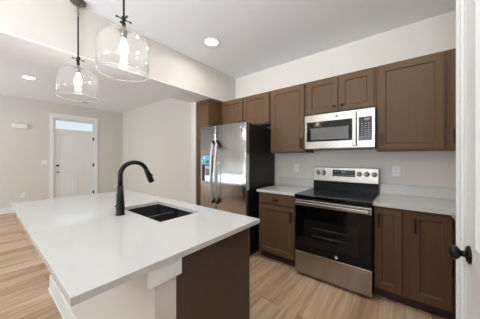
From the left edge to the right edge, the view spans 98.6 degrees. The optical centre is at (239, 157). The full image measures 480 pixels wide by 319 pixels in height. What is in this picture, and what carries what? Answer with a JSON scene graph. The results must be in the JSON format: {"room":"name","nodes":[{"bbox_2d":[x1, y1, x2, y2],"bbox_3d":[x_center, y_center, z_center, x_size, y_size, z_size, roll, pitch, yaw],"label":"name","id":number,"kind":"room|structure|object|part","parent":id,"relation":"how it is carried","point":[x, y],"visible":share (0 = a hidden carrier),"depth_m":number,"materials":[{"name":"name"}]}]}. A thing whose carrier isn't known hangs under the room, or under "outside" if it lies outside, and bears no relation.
{"room":"kitchen","nodes":[
{"label":"kitchen","id":0,"kind":"room"},
{"bbox_2d":[0,94,121,208],"bbox_3d":[-5.911,-0.095,4.553,0.120,2.850,6.140,0,0,39],"label":"wall","id":1,"kind":"structure","parent":0,"point":[22,151],"depth_m":5.28,"materials":[{"name":"beige paint"}]},
{"bbox_2d":[0,208,13,214],"bbox_3d":[-6.421,1.260,3.806,0.015,0.140,4.335,0,0,39],"label":"baseboard","id":2,"kind":"structure","parent":1,"relation":"attached to","point":[4,210],"depth_m":4.90,"materials":[{"name":"white paint"}]},
{"bbox_2d":[12,123,27,128],"bbox_3d":[-5.395,-0.785,5.062,0.049,0.110,0.260,0,0,39],"label":"door chime","id":3,"kind":"object","parent":1,"relation":"attached to","point":[14,125],"visible":1,"depth_m":5.04,"materials":[{"name":"white plastic"}]},
{"bbox_2d":[49,112,97,198],"bbox_3d":[-4.760,0.060,5.957,0.167,2.540,1.120,0,0,39],"label":"door","id":4,"kind":"structure","parent":1,"relation":"in","point":[73,153],"depth_m":5.91,"materials":[{"name":"white paint"}]},
{"bbox_2d":[48,258,181,318],"bbox_3d":[-1.102,0.886,1.503,2.033,0.887,0.150,0,0,39],"label":"island base","id":5,"kind":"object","parent":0,"point":[151,295],"depth_m":0.96,"materials":[{"name":"beige paint"}]},
{"bbox_3d":[-1.145,1.258,1.465,2.013,0.145,0.025,0,0,39],"label":"baseboard","id":6,"kind":"part","parent":5,"relation":"part of","materials":[{"name":"white paint"}]},
{"bbox_3d":[-1.097,0.886,1.508,1.993,0.887,0.102,0,0,39],"label":"panel","id":7,"kind":"part","parent":5,"relation":"part of","materials":[{"name":"beige paint"}]},
{"bbox_2d":[0,0,234,100],"bbox_3d":[-2.207,-1.245,1.596,0.530,0.509,6.140,0,0,39],"label":"beam","id":8,"kind":"structure","parent":0,"point":[53,23],"depth_m":2.16,"materials":[{"name":"beige paint"}]},
{"bbox_2d":[191,102,196,204],"bbox_3d":[-0.634,0.175,3.878,0.140,2.310,0.610,0,0,39],"label":"wall","id":9,"kind":"structure","parent":0,"point":[193,105],"depth_m":3.63,"materials":[{"name":"beige paint"}]},
{"bbox_2d":[0,213,444,318],"bbox_3d":[-2.609,1.380,1.917,8.630,0.100,6.440,0,0,39],"label":"floor","id":10,"kind":"structure","parent":0,"point":[277,290],"depth_m":2.02,"materials":[{"name":"brown wood"}]},
{"bbox_2d":[164,206,249,318],"bbox_3d":[-0.861,0.886,1.787,1.954,0.887,0.624,0,0,39],"label":"base cabinet","id":11,"kind":"object","parent":10,"relation":"on","point":[213,282],"visible":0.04,"depth_m":1.14,"materials":[{"name":"brown wood"}]},
{"bbox_2d":[11,190,259,306],"bbox_3d":[-0.979,0.429,1.647,2.037,0.026,1.023,0,0,39],"label":"countertop","id":12,"kind":"structure","parent":11,"relation":"on","point":[89,251],"depth_m":1.12,"materials":[{"name":"white stone"}]},
{"bbox_2d":[112,160,153,215],"bbox_3d":[-0.829,0.216,1.619,0.122,0.398,0.291,0,0,39],"label":"faucet","id":13,"kind":"object","parent":12,"relation":"on","point":[120,204],"visible":1,"depth_m":1.51,"materials":[{"name":"black metal"}]},
{"bbox_2d":[128,204,190,221],"bbox_3d":[-0.650,0.554,1.661,0.658,0.222,0.383,0,0,39],"label":"sink","id":14,"kind":"object","parent":12,"relation":"in","point":[157,212],"visible":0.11,"depth_m":1.84,"materials":[{"name":"black stone"}]},
{"bbox_3d":[-0.128,0.886,1.159,0.023,0.887,0.558,0,0,39],"label":"panel","id":15,"kind":"part","parent":11,"relation":"part of","materials":[{"name":"brown wood"}]},
{"bbox_2d":[196,99,220,205],"bbox_3d":[-0.463,0.176,3.719,0.321,2.307,0.637,0,0,39],"label":"pantry cabinet","id":16,"kind":"object","parent":10,"relation":"on","point":[208,112],"visible":0.07,"depth_m":3.54,"materials":[{"name":"brown wood"}]},
{"bbox_3d":[-0.636,0.410,3.503,0.306,1.610,0.020,0,0,39],"label":"door","id":17,"kind":"part","parent":16,"relation":"part of","materials":[{"name":"brown wood"}]},
{"bbox_3d":[-0.636,-0.690,3.503,0.306,0.550,0.020,0,0,39],"label":"door","id":18,"kind":"part","parent":16,"relation":"part of","materials":[{"name":"brown wood"}]},
{"bbox_2d":[201,122,273,254],"bbox_3d":[-0.068,0.424,3.228,0.900,1.812,0.839,0,0,39],"label":"refrigerator","id":19,"kind":"object","parent":10,"relation":"on","point":[237,159],"visible":0.83,"depth_m":2.90,"materials":[{"name":"silver metal"}]},
{"bbox_3d":[-0.475,0.379,3.171,0.335,1.702,0.082,0,0,39],"label":"door","id":20,"kind":"part","parent":19,"relation":"part of","materials":[{"name":"silver metal"}]},
{"bbox_3d":[-0.414,0.203,3.014,0.027,0.863,0.072,0,0,39],"label":"handle","id":21,"kind":"part","parent":19,"relation":"part of","materials":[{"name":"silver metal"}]},
{"bbox_3d":[-0.346,0.203,2.960,0.027,0.863,0.072,0,0,39],"label":"handle","id":22,"kind":"part","parent":19,"relation":"part of","materials":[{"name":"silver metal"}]},
{"bbox_3d":[-0.122,0.379,2.889,0.561,1.702,0.082,0,0,39],"label":"door","id":23,"kind":"part","parent":19,"relation":"part of","materials":[{"name":"silver metal"}]},
{"bbox_2d":[259,192,295,265],"bbox_3d":[0.636,0.889,2.830,0.530,0.882,0.660,0,0,39],"label":"base cabinet","id":24,"kind":"object","parent":10,"relation":"on","point":[276,211],"visible":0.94,"depth_m":2.59,"materials":[{"name":"brown wood"}]},
{"bbox_3d":[0.455,0.523,2.605,0.504,0.123,0.020,0,0,39],"label":"drawer","id":25,"kind":"part","parent":24,"relation":"part of","materials":[{"name":"brown wood"}]},
{"bbox_2d":[256,177,313,195],"bbox_3d":[0.635,0.371,2.839,0.545,0.152,0.647,0,0,39],"label":"countertop","id":26,"kind":"structure","parent":24,"relation":"on","point":[290,186],"depth_m":2.92,"materials":[{"name":"white stone"}]},
{"bbox_2d":[295,167,378,297],"bbox_3d":[1.119,0.725,2.379,0.754,1.210,0.725,0,0,39],"label":"range","id":27,"kind":"object","parent":10,"relation":"on","point":[334,219],"visible":0.99,"depth_m":2.15,"materials":[{"name":"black metal"}]},
{"bbox_3d":[0.909,0.501,2.116,0.714,0.034,0.052,0,0,39],"label":"handle","id":28,"kind":"part","parent":27,"relation":"part of","materials":[{"name":"silver metal"}]},
{"bbox_3d":[0.938,0.789,2.152,0.748,0.509,0.034,0,0,39],"label":"oven door","id":29,"kind":"part","parent":27,"relation":"part of","materials":[{"name":"black glass"}]},
{"bbox_3d":[0.937,0.500,2.151,0.748,0.065,0.038,0,0,39],"label":"rail","id":30,"kind":"part","parent":27,"relation":"part of","materials":[{"name":"silver metal"}]},
{"bbox_3d":[0.938,1.173,2.152,0.748,0.245,0.034,0,0,39],"label":"drawer","id":31,"kind":"part","parent":27,"relation":"part of","materials":[{"name":"silver metal"}]},
{"bbox_2d":[295,188,378,205],"bbox_3d":[1.113,0.428,2.371,0.754,0.033,0.625,0,0,39],"label":"cooktop","id":32,"kind":"object","parent":27,"relation":"in","point":[342,196],"depth_m":2.26,"materials":[{"name":"black glass"}]},
{"bbox_3d":[1.322,0.212,2.634,0.750,0.184,0.074,0,0,39],"label":"control panel","id":33,"kind":"part","parent":27,"relation":"part of","materials":[{"name":"silver metal"}]},
{"bbox_2d":[374,206,455,318],"bbox_3d":[1.670,0.889,2.004,0.567,0.882,0.660,0,0,39],"label":"base cabinet","id":34,"kind":"object","parent":10,"relation":"on","point":[413,261],"visible":0.95,"depth_m":1.76,"materials":[{"name":"brown wood"}]},
{"bbox_3d":[1.354,0.835,1.887,0.199,0.740,0.020,0,0,39],"label":"door","id":35,"kind":"part","parent":34,"relation":"part of","materials":[{"name":"brown wood"}]},
{"bbox_2d":[373,183,455,220],"bbox_3d":[1.580,0.374,1.421,1.159,0.148,1.684,0,0,39],"label":"countertop","id":36,"kind":"structure","parent":34,"relation":"on","point":[439,200],"depth_m":2.06,"materials":[{"name":"white stone"}]},
{"bbox_3d":[1.486,0.575,1.749,0.018,0.130,0.032,0,0,39],"label":"handle","id":37,"kind":"part","parent":34,"relation":"part of","materials":[{"name":"black metal"}]},
{"bbox_3d":[1.580,0.835,1.708,0.254,0.740,0.020,0,0,39],"label":"door","id":38,"kind":"part","parent":34,"relation":"part of","materials":[{"name":"brown wood"}]},
{"bbox_2d":[0,0,455,112],"bbox_3d":[-2.609,-1.560,1.917,8.630,0.180,6.440,0,0,39],"label":"ceiling","id":39,"kind":"structure","parent":0,"point":[253,36],"depth_m":2.40,"materials":[{"name":"white paint"}]},
{"bbox_2d":[22,75,35,79],"bbox_3d":[-3.931,-1.495,3.843,0.184,0.009,0.184,0,0,39],"label":"recessed light","id":40,"kind":"object","parent":39,"relation":"in","point":[23,76],"visible":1,"depth_m":3.83,"materials":[{"name":"white paint"}]},
{"bbox_2d":[56,0,97,101],"bbox_3d":[-1.517,-1.016,1.934,0.314,0.907,0.314,0,0,39],"label":"pendant lamp","id":41,"kind":"object","parent":39,"relation":"hanging from","point":[79,3],"visible":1,"depth_m":1.93,"materials":[{"name":"clear glass"}]},
{"bbox_3d":[-1.517,-0.703,1.934,0.314,0.272,0.314,0,0,39],"label":"lamp shade","id":42,"kind":"part","parent":41,"relation":"part of","materials":[{"name":"clear glass"}]},
{"bbox_2d":[74,66,81,73],"bbox_3d":[-1.517,-0.825,1.934,0.060,0.062,0.060,0,0,39],"label":"socket","id":43,"kind":"object","parent":41,"relation":"attached to","point":[78,70],"depth_m":1.92,"materials":[{"name":"silver metal"}]},
{"bbox_3d":[-1.517,-1.097,1.934,0.013,0.456,0.013,0,0,39],"label":"rod","id":44,"kind":"part","parent":41,"relation":"part of","materials":[{"name":"brown metal"}]},
{"bbox_3d":[-1.517,-0.740,1.934,0.060,0.109,0.060,0,0,39],"label":"bulb","id":45,"kind":"part","parent":41,"relation":"part of","materials":[{"name":"white glass"}]},
{"bbox_2d":[95,0,148,81],"bbox_3d":[-0.775,-1.016,1.377,0.314,0.907,0.314,0,0,39],"label":"pendant lamp","id":46,"kind":"object","parent":39,"relation":"hanging from","point":[123,48],"visible":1,"depth_m":1.36,"materials":[{"name":"clear glass"}]},
{"bbox_2d":[119,28,128,39],"bbox_3d":[-0.775,-0.825,1.377,0.060,0.062,0.060,0,0,39],"label":"socket","id":47,"kind":"object","parent":46,"relation":"attached to","point":[124,32],"depth_m":1.36,"materials":[{"name":"silver metal"}]},
{"bbox_3d":[-0.775,-1.097,1.377,0.013,0.456,0.013,0,0,39],"label":"rod","id":48,"kind":"part","parent":46,"relation":"part of","materials":[{"name":"brown metal"}]},
{"bbox_3d":[-0.775,-0.740,1.377,0.060,0.109,0.060,0,0,39],"label":"bulb","id":49,"kind":"part","parent":46,"relation":"part of","materials":[{"name":"white glass"}]},
{"bbox_2d":[204,38,218,45],"bbox_3d":[-0.357,-1.465,2.614,0.184,0.009,0.184,0,0,39],"label":"recessed light","id":50,"kind":"object","parent":39,"relation":"in","point":[209,41],"visible":1,"depth_m":2.61,"materials":[{"name":"white paint"}]},
{"bbox_2d":[206,39,216,44],"bbox_3d":[-0.357,-1.466,2.614,0.143,0.003,0.143,0,0,39],"label":"diffuser","id":51,"kind":"object","parent":50,"relation":"attached to","point":[208,41],"depth_m":2.61,"materials":[{"name":"white plastic"}]},
{"bbox_2d":[122,10,455,203],"bbox_3d":[-0.656,-0.095,4.363,8.570,2.850,0.120,0,0,39],"label":"wall","id":52,"kind":"structure","parent":0,"point":[157,135],"depth_m":2.97,"materials":[{"name":"beige paint"}]},
{"bbox_2d":[221,91,270,126],"bbox_3d":[0.141,-0.741,3.417,0.988,0.471,0.359,0,0,39],"label":"upper cabinet","id":53,"kind":"object","parent":52,"relation":"attached to","point":[254,109],"visible":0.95,"depth_m":3.23,"materials":[{"name":"brown wood"}]},
{"bbox_3d":[-0.132,-0.738,3.457,0.449,0.437,0.020,0,0,39],"label":"door","id":54,"kind":"part","parent":53,"relation":"part of","materials":[{"name":"brown wood"}]},
{"bbox_3d":[0.244,-0.738,3.156,0.467,0.437,0.020,0,0,39],"label":"door","id":55,"kind":"part","parent":53,"relation":"part of","materials":[{"name":"brown wood"}]},
{"bbox_2d":[271,83,313,152],"bbox_3d":[0.733,-0.524,2.944,0.520,0.903,0.361,0,0,39],"label":"upper cabinet","id":56,"kind":"object","parent":52,"relation":"attached to","point":[288,104],"visible":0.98,"depth_m":2.82,"materials":[{"name":"brown wood"}]},
{"bbox_2d":[294,164,298,171],"bbox_3d":[0.846,0.150,3.082,0.075,0.118,0.008,0,0,39],"label":"wall outlet","id":57,"kind":"object","parent":52,"relation":"attached to","point":[296,166],"visible":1,"depth_m":3.08,"materials":[{"name":"white plastic"}]},
{"bbox_2d":[279,177,313,186],"bbox_3d":[0.830,0.355,3.084,0.545,0.121,0.020,0,0,39],"label":"backsplash","id":58,"kind":"structure","parent":52,"relation":"attached to","point":[305,182],"depth_m":3.06,"materials":[{"name":"white stone"}]},
{"bbox_2d":[306,67,375,115],"bbox_3d":[1.237,-0.757,2.542,0.760,0.438,0.359,0,0,39],"label":"upper cabinet","id":59,"kind":"object","parent":52,"relation":"attached to","point":[357,89],"visible":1,"depth_m":2.39,"materials":[{"name":"brown wood"}]},
{"bbox_3d":[1.009,-0.754,2.546,0.365,0.404,0.020,0,0,39],"label":"door","id":60,"kind":"part","parent":59,"relation":"part of","materials":[{"name":"brown wood"}]},
{"bbox_2d":[305,107,375,150],"bbox_3d":[1.220,-0.319,2.510,0.742,0.432,0.434,0,0,39],"label":"microwave","id":61,"kind":"object","parent":59,"relation":"attached to","point":[355,129],"visible":1,"depth_m":2.33,"materials":[{"name":"silver metal"}]},
{"bbox_3d":[1.041,-0.318,2.433,0.506,0.241,0.018,0,0,39],"label":"glass","id":62,"kind":"part","parent":61,"relation":"part of","materials":[{"name":"black glass"}]},
{"bbox_3d":[1.056,-0.319,2.426,0.591,0.407,0.029,0,0,39],"label":"door","id":63,"kind":"part","parent":61,"relation":"part of","materials":[{"name":"silver metal"}]},
{"bbox_3d":[1.241,-0.319,2.238,0.038,0.378,0.035,0,0,39],"label":"handle","id":64,"kind":"part","parent":61,"relation":"part of","materials":[{"name":"silver metal"}]},
{"bbox_3d":[1.347,-0.319,2.194,0.149,0.407,0.029,0,0,39],"label":"control frame","id":65,"kind":"part","parent":61,"relation":"part of","materials":[{"name":"silver metal"}]},
{"bbox_3d":[1.300,-0.754,2.314,0.340,0.404,0.020,0,0,39],"label":"door","id":66,"kind":"part","parent":59,"relation":"part of","materials":[{"name":"brown wood"}]},
{"bbox_2d":[392,166,400,176],"bbox_3d":[1.774,0.150,2.340,0.075,0.118,0.008,0,0,39],"label":"wall outlet","id":67,"kind":"object","parent":52,"relation":"attached to","point":[396,170],"visible":1,"depth_m":2.34,"materials":[{"name":"white plastic"}]},
{"bbox_2d":[376,50,446,151],"bbox_3d":[1.744,-0.524,2.136,0.532,0.903,0.361,0,0,39],"label":"upper cabinet","id":68,"kind":"object","parent":52,"relation":"attached to","point":[411,94],"visible":1,"depth_m":2.01,"materials":[{"name":"brown wood"}]},
{"bbox_2d":[380,183,455,199],"bbox_3d":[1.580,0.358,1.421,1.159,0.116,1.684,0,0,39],"label":"backsplash","id":69,"kind":"structure","parent":52,"relation":"attached to","point":[395,189],"depth_m":2.20,"materials":[{"name":"white stone"}]},
{"bbox_2d":[443,48,455,150],"bbox_3d":[2.199,-0.524,1.773,0.627,0.903,0.361,0,0,39],"label":"upper cabinet","id":70,"kind":"object","parent":52,"relation":"attached to","point":[451,54],"visible":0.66,"depth_m":1.84,"materials":[{"name":"brown wood"}]},
{"bbox_3d":[1.998,-0.521,1.756,0.308,0.869,0.020,0,0,39],"label":"door","id":71,"kind":"part","parent":70,"relation":"part of","materials":[{"name":"brown wood"}]},
{"bbox_3d":[1.885,-0.193,1.813,0.018,0.130,0.032,0,0,39],"label":"handle","id":72,"kind":"part","parent":70,"relation":"part of","materials":[{"name":"black metal"}]},
{"bbox_2d":[452,259,455,276],"bbox_3d":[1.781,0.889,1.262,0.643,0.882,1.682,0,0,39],"label":"handle","id":73,"kind":"object","parent":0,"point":[453,261],"visible":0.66,"depth_m":1.56,"materials":[{"name":"black metal"}]},
{"bbox_3d":[-0.175,-0.095,-1.108,0.750,2.850,4.450,0,0,39],"label":"wall","id":74,"kind":"structure","parent":0,"visible":0},
{"bbox_2d":[449,0,479,318],"bbox_3d":[0.648,0.269,0.468,0.171,2.123,0.916,0,0,39],"label":"door","id":75,"kind":"structure","parent":74,"relation":"in","point":[466,251],"depth_m":0.75,"materials":[{"name":"white paint"}]},
{"bbox_3d":[0.805,0.349,0.758,0.054,0.064,0.064,0,0,39],"label":"knob","id":76,"kind":"part","parent":75,"relation":"part of","materials":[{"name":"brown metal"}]},
{"bbox_3d":[0.615,0.269,0.494,0.015,2.123,0.916,0,0,39],"label":"casing","id":77,"kind":"part","parent":75,"relation":"part of","materials":[{"name":"white paint"}]},
{"bbox_3d":[-4.855,-0.095,-0.295,7.820,2.850,0.120,0,0,39],"label":"wall","id":78,"kind":"structure","parent":0,"visible":0},
{"bbox_2d":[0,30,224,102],"bbox_3d":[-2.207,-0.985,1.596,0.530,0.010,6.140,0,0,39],"label":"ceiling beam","id":79,"kind":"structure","parent":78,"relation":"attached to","point":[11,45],"depth_m":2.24,"materials":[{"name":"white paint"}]}
]}

